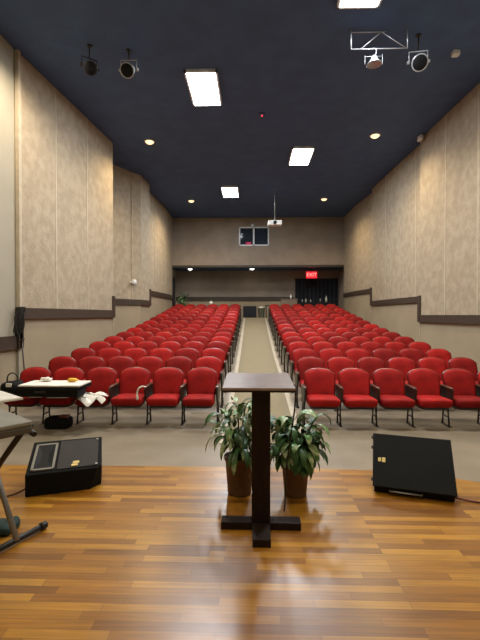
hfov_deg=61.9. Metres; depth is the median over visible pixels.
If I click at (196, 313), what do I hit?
seat
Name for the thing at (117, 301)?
trim
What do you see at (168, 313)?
seat
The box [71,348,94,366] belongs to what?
seat
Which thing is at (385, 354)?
seat
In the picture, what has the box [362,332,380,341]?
seat
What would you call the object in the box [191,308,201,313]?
seat
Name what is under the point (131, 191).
wall
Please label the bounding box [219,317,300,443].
carpet
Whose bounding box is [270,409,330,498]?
potted plant
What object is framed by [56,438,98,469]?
grille
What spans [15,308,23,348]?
trim
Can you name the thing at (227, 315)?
seat
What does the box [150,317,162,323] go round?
seat
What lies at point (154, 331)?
seat
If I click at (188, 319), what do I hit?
seat
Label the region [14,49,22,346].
trim
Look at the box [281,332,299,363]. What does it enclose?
seat
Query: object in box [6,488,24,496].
cable
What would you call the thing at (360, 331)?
seat
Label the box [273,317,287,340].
seat
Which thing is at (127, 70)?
spotlight
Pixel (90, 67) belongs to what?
spotlight
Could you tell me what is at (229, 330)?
seat
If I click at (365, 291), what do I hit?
trim
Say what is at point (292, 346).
seat
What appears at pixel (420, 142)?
wall
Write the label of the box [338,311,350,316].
seat
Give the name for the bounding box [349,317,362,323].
seat
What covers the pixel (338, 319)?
seat
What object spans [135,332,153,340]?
seat
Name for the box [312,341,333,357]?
seat
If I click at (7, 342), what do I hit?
trim
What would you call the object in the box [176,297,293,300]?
trim
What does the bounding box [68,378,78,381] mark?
pouch
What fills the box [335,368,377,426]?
seat
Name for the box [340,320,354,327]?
seat
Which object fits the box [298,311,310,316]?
seat
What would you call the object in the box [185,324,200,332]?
seat
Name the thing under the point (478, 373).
seat
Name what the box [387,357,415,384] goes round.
seat
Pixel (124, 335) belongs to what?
seat
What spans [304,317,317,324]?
seat
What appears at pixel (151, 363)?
seat
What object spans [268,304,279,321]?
seat
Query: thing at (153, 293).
trim
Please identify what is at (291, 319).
seat
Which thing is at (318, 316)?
seat
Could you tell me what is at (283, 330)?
seat
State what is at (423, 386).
seat
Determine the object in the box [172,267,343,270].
ceiling
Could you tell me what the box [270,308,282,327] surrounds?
seat
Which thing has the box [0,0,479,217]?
ceiling
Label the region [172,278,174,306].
door
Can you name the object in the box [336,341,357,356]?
seat
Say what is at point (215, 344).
seat
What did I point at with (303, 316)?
seat
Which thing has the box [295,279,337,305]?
curtain
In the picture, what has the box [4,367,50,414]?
seat
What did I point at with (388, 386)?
seat
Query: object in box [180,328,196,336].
seat
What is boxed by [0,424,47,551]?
keyboard stand
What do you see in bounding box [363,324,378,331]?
seat
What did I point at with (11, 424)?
electronic keyboard
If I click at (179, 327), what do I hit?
seat
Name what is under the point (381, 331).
seat
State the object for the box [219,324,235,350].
seat
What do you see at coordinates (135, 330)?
seat
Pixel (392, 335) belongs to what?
seat
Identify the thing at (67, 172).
wall
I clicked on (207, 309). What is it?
seat
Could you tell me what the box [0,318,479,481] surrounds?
floor
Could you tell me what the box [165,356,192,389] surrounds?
seat
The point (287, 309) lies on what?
seat
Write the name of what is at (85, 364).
seat
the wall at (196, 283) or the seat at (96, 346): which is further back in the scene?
the wall at (196, 283)
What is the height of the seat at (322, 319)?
0.857 m
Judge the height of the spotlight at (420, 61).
0.674 m
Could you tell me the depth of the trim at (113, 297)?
11.59 m
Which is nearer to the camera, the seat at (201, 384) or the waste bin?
the seat at (201, 384)
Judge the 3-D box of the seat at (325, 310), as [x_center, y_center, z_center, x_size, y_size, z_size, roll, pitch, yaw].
[3.744,-0.076,17.112,0.558,0.857,0.598,0,1,2]
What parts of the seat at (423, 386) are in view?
armrest, backrest, seat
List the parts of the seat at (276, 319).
backrest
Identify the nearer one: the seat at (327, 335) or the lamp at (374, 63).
the lamp at (374, 63)
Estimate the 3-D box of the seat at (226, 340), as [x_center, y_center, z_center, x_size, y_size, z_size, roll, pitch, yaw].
[-0.509,0.840,9.887,0.607,0.857,0.598,0,1,2]
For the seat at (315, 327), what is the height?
0.857 m
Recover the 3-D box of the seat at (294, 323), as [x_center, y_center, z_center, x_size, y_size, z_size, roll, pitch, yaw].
[1.998,0.438,13.489,0.558,0.857,0.598,0,1,2]
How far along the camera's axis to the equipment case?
5.66 m
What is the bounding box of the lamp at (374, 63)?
[351,27,407,68]
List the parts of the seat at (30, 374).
seat, backrest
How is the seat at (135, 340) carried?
on the floor at (126, 442)
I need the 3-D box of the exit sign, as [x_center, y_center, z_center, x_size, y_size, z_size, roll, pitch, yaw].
[3.788,-2.486,21.161,0.580,0.560,0.070,0,1,2]
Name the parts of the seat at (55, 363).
backrest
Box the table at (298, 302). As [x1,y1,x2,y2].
[298,302,329,304]
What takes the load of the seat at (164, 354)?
on the floor at (126, 442)
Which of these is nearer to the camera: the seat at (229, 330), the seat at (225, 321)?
the seat at (229, 330)
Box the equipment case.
[17,382,90,396]
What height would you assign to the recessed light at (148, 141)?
0.069 m
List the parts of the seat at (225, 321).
backrest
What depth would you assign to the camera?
11.02 m
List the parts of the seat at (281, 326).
backrest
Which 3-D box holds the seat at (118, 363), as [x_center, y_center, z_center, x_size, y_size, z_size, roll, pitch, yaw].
[-2.248,1.106,7.181,0.558,0.857,0.598,0,1,2]
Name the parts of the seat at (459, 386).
armrest, backrest, seat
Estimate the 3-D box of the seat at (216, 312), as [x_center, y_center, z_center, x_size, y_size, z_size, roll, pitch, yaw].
[-0.879,0.054,16.332,0.558,0.857,0.598,0,1,1]
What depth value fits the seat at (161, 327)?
12.90 m
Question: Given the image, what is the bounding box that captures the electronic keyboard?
[0,408,31,438]
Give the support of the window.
in the wall at (299, 240)
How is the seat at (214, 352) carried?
on the floor at (126, 442)
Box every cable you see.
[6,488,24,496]
[136,386,145,399]
[283,384,295,510]
[455,497,479,502]
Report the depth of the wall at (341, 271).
21.69 m
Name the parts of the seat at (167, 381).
seat, backrest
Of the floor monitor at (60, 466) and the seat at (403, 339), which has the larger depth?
the seat at (403, 339)
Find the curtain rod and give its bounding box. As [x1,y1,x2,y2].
[305,278,338,278]
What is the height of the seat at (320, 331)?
0.857 m
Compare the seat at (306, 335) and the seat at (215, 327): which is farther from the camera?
the seat at (215, 327)
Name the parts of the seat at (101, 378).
seat, backrest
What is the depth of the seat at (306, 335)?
10.93 m
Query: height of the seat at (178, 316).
0.857 m
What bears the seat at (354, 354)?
on the floor at (126, 442)
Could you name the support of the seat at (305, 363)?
on the floor at (126, 442)
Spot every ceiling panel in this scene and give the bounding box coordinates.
[184,68,221,105]
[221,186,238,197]
[288,146,314,164]
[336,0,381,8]
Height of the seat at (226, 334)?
0.857 m
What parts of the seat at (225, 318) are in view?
backrest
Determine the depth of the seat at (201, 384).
6.32 m
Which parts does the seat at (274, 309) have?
backrest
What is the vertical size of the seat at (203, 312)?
0.857 m
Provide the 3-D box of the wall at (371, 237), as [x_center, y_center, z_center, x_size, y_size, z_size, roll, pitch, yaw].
[5.452,-1.766,15.963,0.400,6.870,0.060,0,1,2]
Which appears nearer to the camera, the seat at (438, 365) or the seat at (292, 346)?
the seat at (438, 365)
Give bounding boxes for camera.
[417,134,422,141]
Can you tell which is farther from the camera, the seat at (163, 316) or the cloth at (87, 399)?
the seat at (163, 316)
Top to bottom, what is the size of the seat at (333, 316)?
0.857 m
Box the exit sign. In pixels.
[306,268,316,277]
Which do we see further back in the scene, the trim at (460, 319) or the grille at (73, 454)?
the trim at (460, 319)
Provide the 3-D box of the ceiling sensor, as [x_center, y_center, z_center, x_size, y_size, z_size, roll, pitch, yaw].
[4.081,-5.045,7.568,0.140,0.100,0.120,0,1,2]
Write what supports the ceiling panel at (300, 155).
attached to the ceiling at (293, 62)
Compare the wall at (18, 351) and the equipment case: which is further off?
the wall at (18, 351)
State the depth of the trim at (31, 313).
9.15 m
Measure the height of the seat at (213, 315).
0.857 m
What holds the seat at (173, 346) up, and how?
on the floor at (126, 442)
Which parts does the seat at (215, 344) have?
backrest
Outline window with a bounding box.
[239,227,268,245]
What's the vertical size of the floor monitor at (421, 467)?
0.442 m
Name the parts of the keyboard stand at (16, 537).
locking knob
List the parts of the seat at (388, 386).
backrest, seat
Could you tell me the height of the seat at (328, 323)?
0.857 m
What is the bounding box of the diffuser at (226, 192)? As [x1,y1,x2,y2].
[222,188,237,196]
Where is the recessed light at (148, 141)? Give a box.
[144,139,154,144]
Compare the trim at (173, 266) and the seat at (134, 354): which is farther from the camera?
the trim at (173, 266)
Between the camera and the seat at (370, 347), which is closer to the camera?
the seat at (370, 347)
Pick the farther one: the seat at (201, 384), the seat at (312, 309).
the seat at (312, 309)
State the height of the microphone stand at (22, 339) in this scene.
1.275 m
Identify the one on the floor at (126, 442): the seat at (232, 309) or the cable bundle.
the seat at (232, 309)
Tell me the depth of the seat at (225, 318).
14.66 m
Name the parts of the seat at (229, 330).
backrest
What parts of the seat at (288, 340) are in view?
backrest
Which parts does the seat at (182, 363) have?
backrest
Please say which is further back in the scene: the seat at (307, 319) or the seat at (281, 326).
the seat at (307, 319)
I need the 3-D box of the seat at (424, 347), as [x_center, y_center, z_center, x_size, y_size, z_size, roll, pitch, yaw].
[4.064,0.925,8.830,0.607,0.857,0.598,0,1,2]
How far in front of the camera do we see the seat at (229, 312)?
16.51 m
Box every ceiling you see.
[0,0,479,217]
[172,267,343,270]
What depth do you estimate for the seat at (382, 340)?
9.96 m
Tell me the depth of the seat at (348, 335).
10.90 m
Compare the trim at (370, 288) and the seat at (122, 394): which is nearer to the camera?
the seat at (122, 394)
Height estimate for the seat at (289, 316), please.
0.857 m
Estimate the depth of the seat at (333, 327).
12.73 m
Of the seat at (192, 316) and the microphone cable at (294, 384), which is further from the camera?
the seat at (192, 316)
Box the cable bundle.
[13,307,25,336]
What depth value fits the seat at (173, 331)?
11.97 m
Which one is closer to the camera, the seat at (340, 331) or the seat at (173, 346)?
the seat at (173, 346)
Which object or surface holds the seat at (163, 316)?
on the floor at (126, 442)
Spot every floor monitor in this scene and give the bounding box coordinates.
[25,437,101,496]
[371,433,457,501]
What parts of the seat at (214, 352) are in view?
backrest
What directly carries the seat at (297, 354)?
on the floor at (126, 442)
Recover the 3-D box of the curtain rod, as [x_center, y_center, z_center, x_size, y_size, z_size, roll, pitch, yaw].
[4.274,-2.301,22.355,2.500,0.040,0.040,0,1,2]
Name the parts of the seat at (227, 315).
backrest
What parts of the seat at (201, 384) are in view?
seat, backrest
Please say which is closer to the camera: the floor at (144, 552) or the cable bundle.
the floor at (144, 552)
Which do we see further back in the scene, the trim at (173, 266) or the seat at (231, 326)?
the trim at (173, 266)
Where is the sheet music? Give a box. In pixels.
[0,391,22,402]
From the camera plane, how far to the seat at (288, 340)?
10.01 m
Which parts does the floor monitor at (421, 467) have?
handle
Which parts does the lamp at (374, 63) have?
lamp shade, lighting bracket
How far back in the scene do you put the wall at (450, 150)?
9.69 m
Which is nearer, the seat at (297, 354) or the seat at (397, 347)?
the seat at (297, 354)
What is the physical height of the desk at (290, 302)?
0.945 m
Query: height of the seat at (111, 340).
0.857 m
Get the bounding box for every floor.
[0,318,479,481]
[0,465,479,639]
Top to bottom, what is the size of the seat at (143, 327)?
0.857 m
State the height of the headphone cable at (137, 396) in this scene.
0.201 m
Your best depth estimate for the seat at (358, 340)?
9.98 m
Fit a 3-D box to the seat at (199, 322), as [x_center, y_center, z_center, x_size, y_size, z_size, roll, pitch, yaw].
[-1.506,0.437,13.594,0.558,0.857,0.598,0,1,1]
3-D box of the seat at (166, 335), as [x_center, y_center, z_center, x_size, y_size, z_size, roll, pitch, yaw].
[-2.140,0.754,10.856,0.558,0.857,0.598,0,1,2]
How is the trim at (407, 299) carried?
attached to the wall at (396, 198)
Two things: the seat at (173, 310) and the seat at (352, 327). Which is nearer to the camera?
the seat at (352, 327)
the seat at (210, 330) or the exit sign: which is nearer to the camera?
the seat at (210, 330)
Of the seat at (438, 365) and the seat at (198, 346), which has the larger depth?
the seat at (198, 346)
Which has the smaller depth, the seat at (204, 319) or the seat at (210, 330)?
the seat at (210, 330)
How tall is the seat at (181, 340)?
0.857 m
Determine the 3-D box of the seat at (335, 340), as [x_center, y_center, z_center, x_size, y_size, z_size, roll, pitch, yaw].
[2.436,0.842,9.799,0.558,0.857,0.598,0,1,1]
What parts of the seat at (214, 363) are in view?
backrest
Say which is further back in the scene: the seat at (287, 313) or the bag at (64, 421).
the seat at (287, 313)
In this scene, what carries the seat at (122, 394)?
on the floor at (126, 442)
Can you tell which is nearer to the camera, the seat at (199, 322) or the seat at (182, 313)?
the seat at (199, 322)
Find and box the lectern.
[221,373,300,547]
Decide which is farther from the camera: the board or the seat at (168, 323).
the seat at (168, 323)
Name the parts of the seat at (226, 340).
backrest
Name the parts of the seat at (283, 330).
backrest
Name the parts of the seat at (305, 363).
backrest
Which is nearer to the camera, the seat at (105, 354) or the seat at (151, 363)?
the seat at (151, 363)
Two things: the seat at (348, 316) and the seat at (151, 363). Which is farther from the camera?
the seat at (348, 316)
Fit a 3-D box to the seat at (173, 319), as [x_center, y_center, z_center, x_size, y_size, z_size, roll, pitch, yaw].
[-2.570,0.306,14.545,0.558,0.857,0.598,0,1,1]
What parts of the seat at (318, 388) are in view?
backrest, seat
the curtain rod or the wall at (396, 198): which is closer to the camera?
the wall at (396, 198)
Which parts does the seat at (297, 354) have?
backrest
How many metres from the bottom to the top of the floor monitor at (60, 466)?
0.335 m
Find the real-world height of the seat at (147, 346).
0.857 m
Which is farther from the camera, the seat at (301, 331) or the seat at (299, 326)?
the seat at (299, 326)
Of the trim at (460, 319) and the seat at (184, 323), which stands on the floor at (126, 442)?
the seat at (184, 323)
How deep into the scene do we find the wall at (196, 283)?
22.59 m
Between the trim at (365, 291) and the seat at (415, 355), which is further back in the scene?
the trim at (365, 291)
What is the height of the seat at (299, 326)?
0.857 m
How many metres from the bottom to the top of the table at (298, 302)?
0.800 m
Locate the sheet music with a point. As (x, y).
(4, 396)
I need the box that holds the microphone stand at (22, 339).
[19,338,24,369]
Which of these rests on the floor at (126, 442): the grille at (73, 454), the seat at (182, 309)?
the seat at (182, 309)
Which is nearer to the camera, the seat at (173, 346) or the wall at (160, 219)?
the seat at (173, 346)
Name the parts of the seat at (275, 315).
backrest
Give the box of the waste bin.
[258,306,264,317]
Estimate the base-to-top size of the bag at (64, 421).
0.210 m
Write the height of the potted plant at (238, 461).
0.842 m
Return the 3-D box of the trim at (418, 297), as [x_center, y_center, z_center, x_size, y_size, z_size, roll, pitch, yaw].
[5.120,-0.318,11.408,0.070,0.750,0.160,0,1,2]
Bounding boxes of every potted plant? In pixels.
[176,291,188,305]
[203,396,251,497]
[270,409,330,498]
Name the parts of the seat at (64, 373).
seat, backrest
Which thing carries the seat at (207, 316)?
on the floor at (126, 442)
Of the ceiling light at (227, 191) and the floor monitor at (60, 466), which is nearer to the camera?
the floor monitor at (60, 466)
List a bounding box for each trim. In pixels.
[0,336,16,350]
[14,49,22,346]
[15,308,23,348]
[25,308,112,318]
[112,296,114,317]
[115,298,150,305]
[151,291,172,299]
[172,265,343,267]
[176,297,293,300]
[343,289,369,296]
[370,288,371,305]
[371,296,416,305]
[417,296,420,321]
[420,315,479,323]
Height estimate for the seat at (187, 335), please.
0.857 m
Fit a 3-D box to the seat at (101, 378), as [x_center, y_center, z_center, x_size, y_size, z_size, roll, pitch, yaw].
[-2.278,1.200,6.263,0.558,0.857,0.598,0,1,2]
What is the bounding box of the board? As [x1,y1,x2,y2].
[18,380,90,386]
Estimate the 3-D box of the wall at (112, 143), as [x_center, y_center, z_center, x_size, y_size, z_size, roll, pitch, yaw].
[-4.090,-1.712,11.688,0.760,6.870,0.060,0,1,2]
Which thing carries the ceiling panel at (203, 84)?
attached to the ceiling at (293, 62)
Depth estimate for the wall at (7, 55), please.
7.30 m
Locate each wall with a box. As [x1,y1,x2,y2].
[0,34,15,405]
[16,349,20,379]
[21,55,112,371]
[112,143,113,335]
[113,164,149,335]
[150,193,175,318]
[172,217,343,264]
[176,270,338,317]
[338,268,343,308]
[344,193,371,322]
[371,237,371,323]
[372,145,419,341]
[419,142,420,341]
[420,83,479,370]
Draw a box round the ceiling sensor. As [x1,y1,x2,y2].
[451,49,460,57]
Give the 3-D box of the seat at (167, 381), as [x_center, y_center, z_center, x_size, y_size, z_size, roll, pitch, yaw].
[-1.188,1.200,6.231,0.558,0.857,0.598,0,1,2]
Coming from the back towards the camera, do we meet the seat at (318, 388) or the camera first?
the camera
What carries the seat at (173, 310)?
on the floor at (126, 442)
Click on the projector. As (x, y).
(271, 223)
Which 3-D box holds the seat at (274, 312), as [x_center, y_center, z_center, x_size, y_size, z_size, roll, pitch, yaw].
[1.537,0.055,16.259,0.558,0.857,0.598,0,1,2]
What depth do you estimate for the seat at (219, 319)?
14.69 m
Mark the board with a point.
(36, 383)
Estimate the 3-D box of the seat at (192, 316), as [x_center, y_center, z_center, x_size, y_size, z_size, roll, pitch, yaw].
[-1.998,0.184,15.447,0.558,0.857,0.598,0,1,2]
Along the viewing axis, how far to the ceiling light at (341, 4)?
6.36 m
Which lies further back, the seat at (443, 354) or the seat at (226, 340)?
the seat at (226, 340)
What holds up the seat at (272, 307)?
on the floor at (126, 442)
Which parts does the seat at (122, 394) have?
seat, backrest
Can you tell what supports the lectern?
on the floor at (144, 552)
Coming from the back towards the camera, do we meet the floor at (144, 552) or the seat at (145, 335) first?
the seat at (145, 335)
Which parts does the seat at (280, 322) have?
backrest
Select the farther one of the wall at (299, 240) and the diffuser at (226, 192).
the wall at (299, 240)
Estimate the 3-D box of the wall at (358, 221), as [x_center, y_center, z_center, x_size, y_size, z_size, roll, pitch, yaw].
[5.430,-1.794,18.211,0.319,6.870,4.441,0,1,-2]
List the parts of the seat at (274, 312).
backrest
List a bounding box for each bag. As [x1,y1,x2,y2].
[0,372,23,395]
[44,414,72,428]
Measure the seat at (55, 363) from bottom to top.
0.857 m
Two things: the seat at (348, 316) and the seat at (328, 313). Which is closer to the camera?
the seat at (348, 316)
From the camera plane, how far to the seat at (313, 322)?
13.67 m
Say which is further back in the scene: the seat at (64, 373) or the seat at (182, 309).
the seat at (182, 309)
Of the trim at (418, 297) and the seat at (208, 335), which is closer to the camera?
the seat at (208, 335)
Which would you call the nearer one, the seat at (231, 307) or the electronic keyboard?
the electronic keyboard
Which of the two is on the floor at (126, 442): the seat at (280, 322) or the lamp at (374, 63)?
the seat at (280, 322)
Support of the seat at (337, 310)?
on the floor at (126, 442)
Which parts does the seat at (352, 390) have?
backrest, seat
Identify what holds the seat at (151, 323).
on the floor at (126, 442)
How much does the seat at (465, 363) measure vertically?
0.857 m
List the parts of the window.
pane, pane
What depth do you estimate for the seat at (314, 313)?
16.41 m
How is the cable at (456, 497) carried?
on the floor at (144, 552)
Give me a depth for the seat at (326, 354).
8.16 m
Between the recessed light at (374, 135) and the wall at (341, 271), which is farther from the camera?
the wall at (341, 271)
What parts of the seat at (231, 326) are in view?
backrest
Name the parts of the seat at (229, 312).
backrest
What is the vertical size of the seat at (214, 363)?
0.857 m
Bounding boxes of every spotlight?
[80,44,98,75]
[119,49,138,78]
[407,33,429,71]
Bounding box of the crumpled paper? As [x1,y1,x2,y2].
[40,377,51,380]
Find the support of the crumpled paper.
on the board
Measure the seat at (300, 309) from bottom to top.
0.857 m
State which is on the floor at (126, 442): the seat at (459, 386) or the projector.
the seat at (459, 386)
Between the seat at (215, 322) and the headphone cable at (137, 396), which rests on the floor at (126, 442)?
the seat at (215, 322)
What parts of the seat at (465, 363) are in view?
backrest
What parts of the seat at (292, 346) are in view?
backrest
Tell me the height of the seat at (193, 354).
0.857 m
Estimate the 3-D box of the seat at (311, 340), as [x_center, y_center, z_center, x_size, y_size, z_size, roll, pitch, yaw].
[1.886,0.841,9.816,0.558,0.857,0.598,0,1,2]
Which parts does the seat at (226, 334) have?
backrest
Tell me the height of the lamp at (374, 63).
0.635 m
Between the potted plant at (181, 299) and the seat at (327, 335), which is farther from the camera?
the potted plant at (181, 299)
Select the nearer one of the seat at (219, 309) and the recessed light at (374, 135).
the recessed light at (374, 135)
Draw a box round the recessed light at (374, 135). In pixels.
[370,133,380,138]
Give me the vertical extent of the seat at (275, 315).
0.857 m
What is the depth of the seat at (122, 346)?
9.22 m
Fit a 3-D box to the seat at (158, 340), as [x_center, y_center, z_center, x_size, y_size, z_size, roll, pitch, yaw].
[-2.163,0.840,9.937,0.558,0.857,0.598,0,1,1]
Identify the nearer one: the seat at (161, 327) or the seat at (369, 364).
the seat at (369, 364)
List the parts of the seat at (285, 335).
backrest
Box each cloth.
[0,516,19,535]
[74,392,107,406]
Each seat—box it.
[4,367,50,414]
[37,356,75,405]
[39,367,83,423]
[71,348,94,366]
[74,367,116,424]
[77,356,104,380]
[89,341,110,355]
[97,348,120,366]
[104,336,122,347]
[106,356,133,382]
[109,367,150,424]
[112,341,133,355]
[116,331,133,340]
[123,348,146,366]
[125,336,144,347]
[126,327,142,335]
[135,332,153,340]
[136,324,150,331]
[136,341,156,355]
[136,356,162,382]
[143,320,157,327]
[144,327,160,335]
[144,367,183,424]
[146,336,165,347]
[149,348,172,367]
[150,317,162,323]
[152,324,167,331]
[155,332,172,340]
[156,314,168,319]
[159,320,172,327]
[159,341,180,356]
[161,311,172,316]
[162,327,178,335]
[164,317,177,323]
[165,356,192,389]
[166,308,176,313]
[167,336,186,348]
[169,324,183,331]
[170,314,181,319]
[174,311,185,316]
[174,320,188,327]
[174,332,192,341]
[175,348,198,368]
[178,308,189,313]
[179,317,192,323]
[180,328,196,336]
[180,367,219,425]
[182,341,203,357]
[183,314,195,320]
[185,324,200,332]
[187,311,198,316]
[189,336,208,349]
[190,320,204,327]
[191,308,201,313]
[194,317,207,324]
[194,332,211,342]
[195,356,223,407]
[197,314,209,320]
[199,328,214,337]
[200,311,211,317]
[201,348,226,392]
[202,324,217,333]
[203,308,213,314]
[206,320,219,328]
[206,341,229,372]
[209,317,221,325]
[210,336,231,371]
[211,314,223,321]
[213,311,225,317]
[214,332,232,363]
[215,308,226,315]
[217,328,234,356]
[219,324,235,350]
[221,320,236,345]
[223,317,237,340]
[225,314,238,335]
[226,311,239,331]
[228,308,239,327]
[229,306,240,324]
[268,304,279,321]
[269,306,280,324]
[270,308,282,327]
[271,311,283,331]
[272,314,285,335]
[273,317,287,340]
[275,320,290,345]
[276,324,292,350]
[278,328,296,357]
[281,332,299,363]
[283,308,294,314]
[283,336,304,371]
[285,311,297,317]
[286,341,309,373]
[287,314,299,320]
[289,317,302,324]
[290,348,316,392]
[292,320,306,328]
[295,324,310,332]
[295,357,324,407]
[296,308,307,312]
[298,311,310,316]
[298,328,314,337]
[301,314,313,320]
[301,368,339,425]
[302,332,319,341]
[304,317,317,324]
[306,336,326,348]
[308,320,322,327]
[309,308,319,313]
[312,311,323,316]
[312,324,327,331]
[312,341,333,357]
[315,314,327,320]
[316,328,333,336]
[318,348,342,368]
[319,317,332,323]
[321,308,332,313]
[322,332,339,341]
[324,320,338,327]
[325,311,336,316]
[327,357,354,383]
[328,336,348,348]
[329,314,342,319]
[329,324,344,331]
[334,308,345,313]
[334,317,347,323]
[335,328,351,336]
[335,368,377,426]
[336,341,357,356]
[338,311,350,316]
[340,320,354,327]
[342,332,359,341]
[344,314,356,319]
[345,348,369,367]
[346,324,361,331]
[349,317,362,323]
[350,336,369,347]
[353,328,370,335]
[356,320,370,327]
[357,357,384,384]
[360,342,381,356]
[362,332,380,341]
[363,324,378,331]
[370,368,414,426]
[372,328,388,335]
[372,336,391,347]
[372,348,396,367]
[382,332,400,341]
[384,342,406,356]
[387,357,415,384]
[394,336,414,348]
[399,348,424,367]
[405,368,452,427]
[408,342,430,356]
[418,357,446,384]
[426,348,451,368]
[440,368,479,427]
[448,357,478,408]
[476,371,479,424]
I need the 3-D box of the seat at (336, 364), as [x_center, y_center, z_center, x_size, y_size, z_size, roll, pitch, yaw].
[1.808,1.108,7.059,0.558,0.857,0.598,0,1,1]
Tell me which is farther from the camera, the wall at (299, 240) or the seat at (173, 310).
the wall at (299, 240)
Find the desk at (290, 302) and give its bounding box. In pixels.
[280,299,297,306]
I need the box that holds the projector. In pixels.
[268,188,281,226]

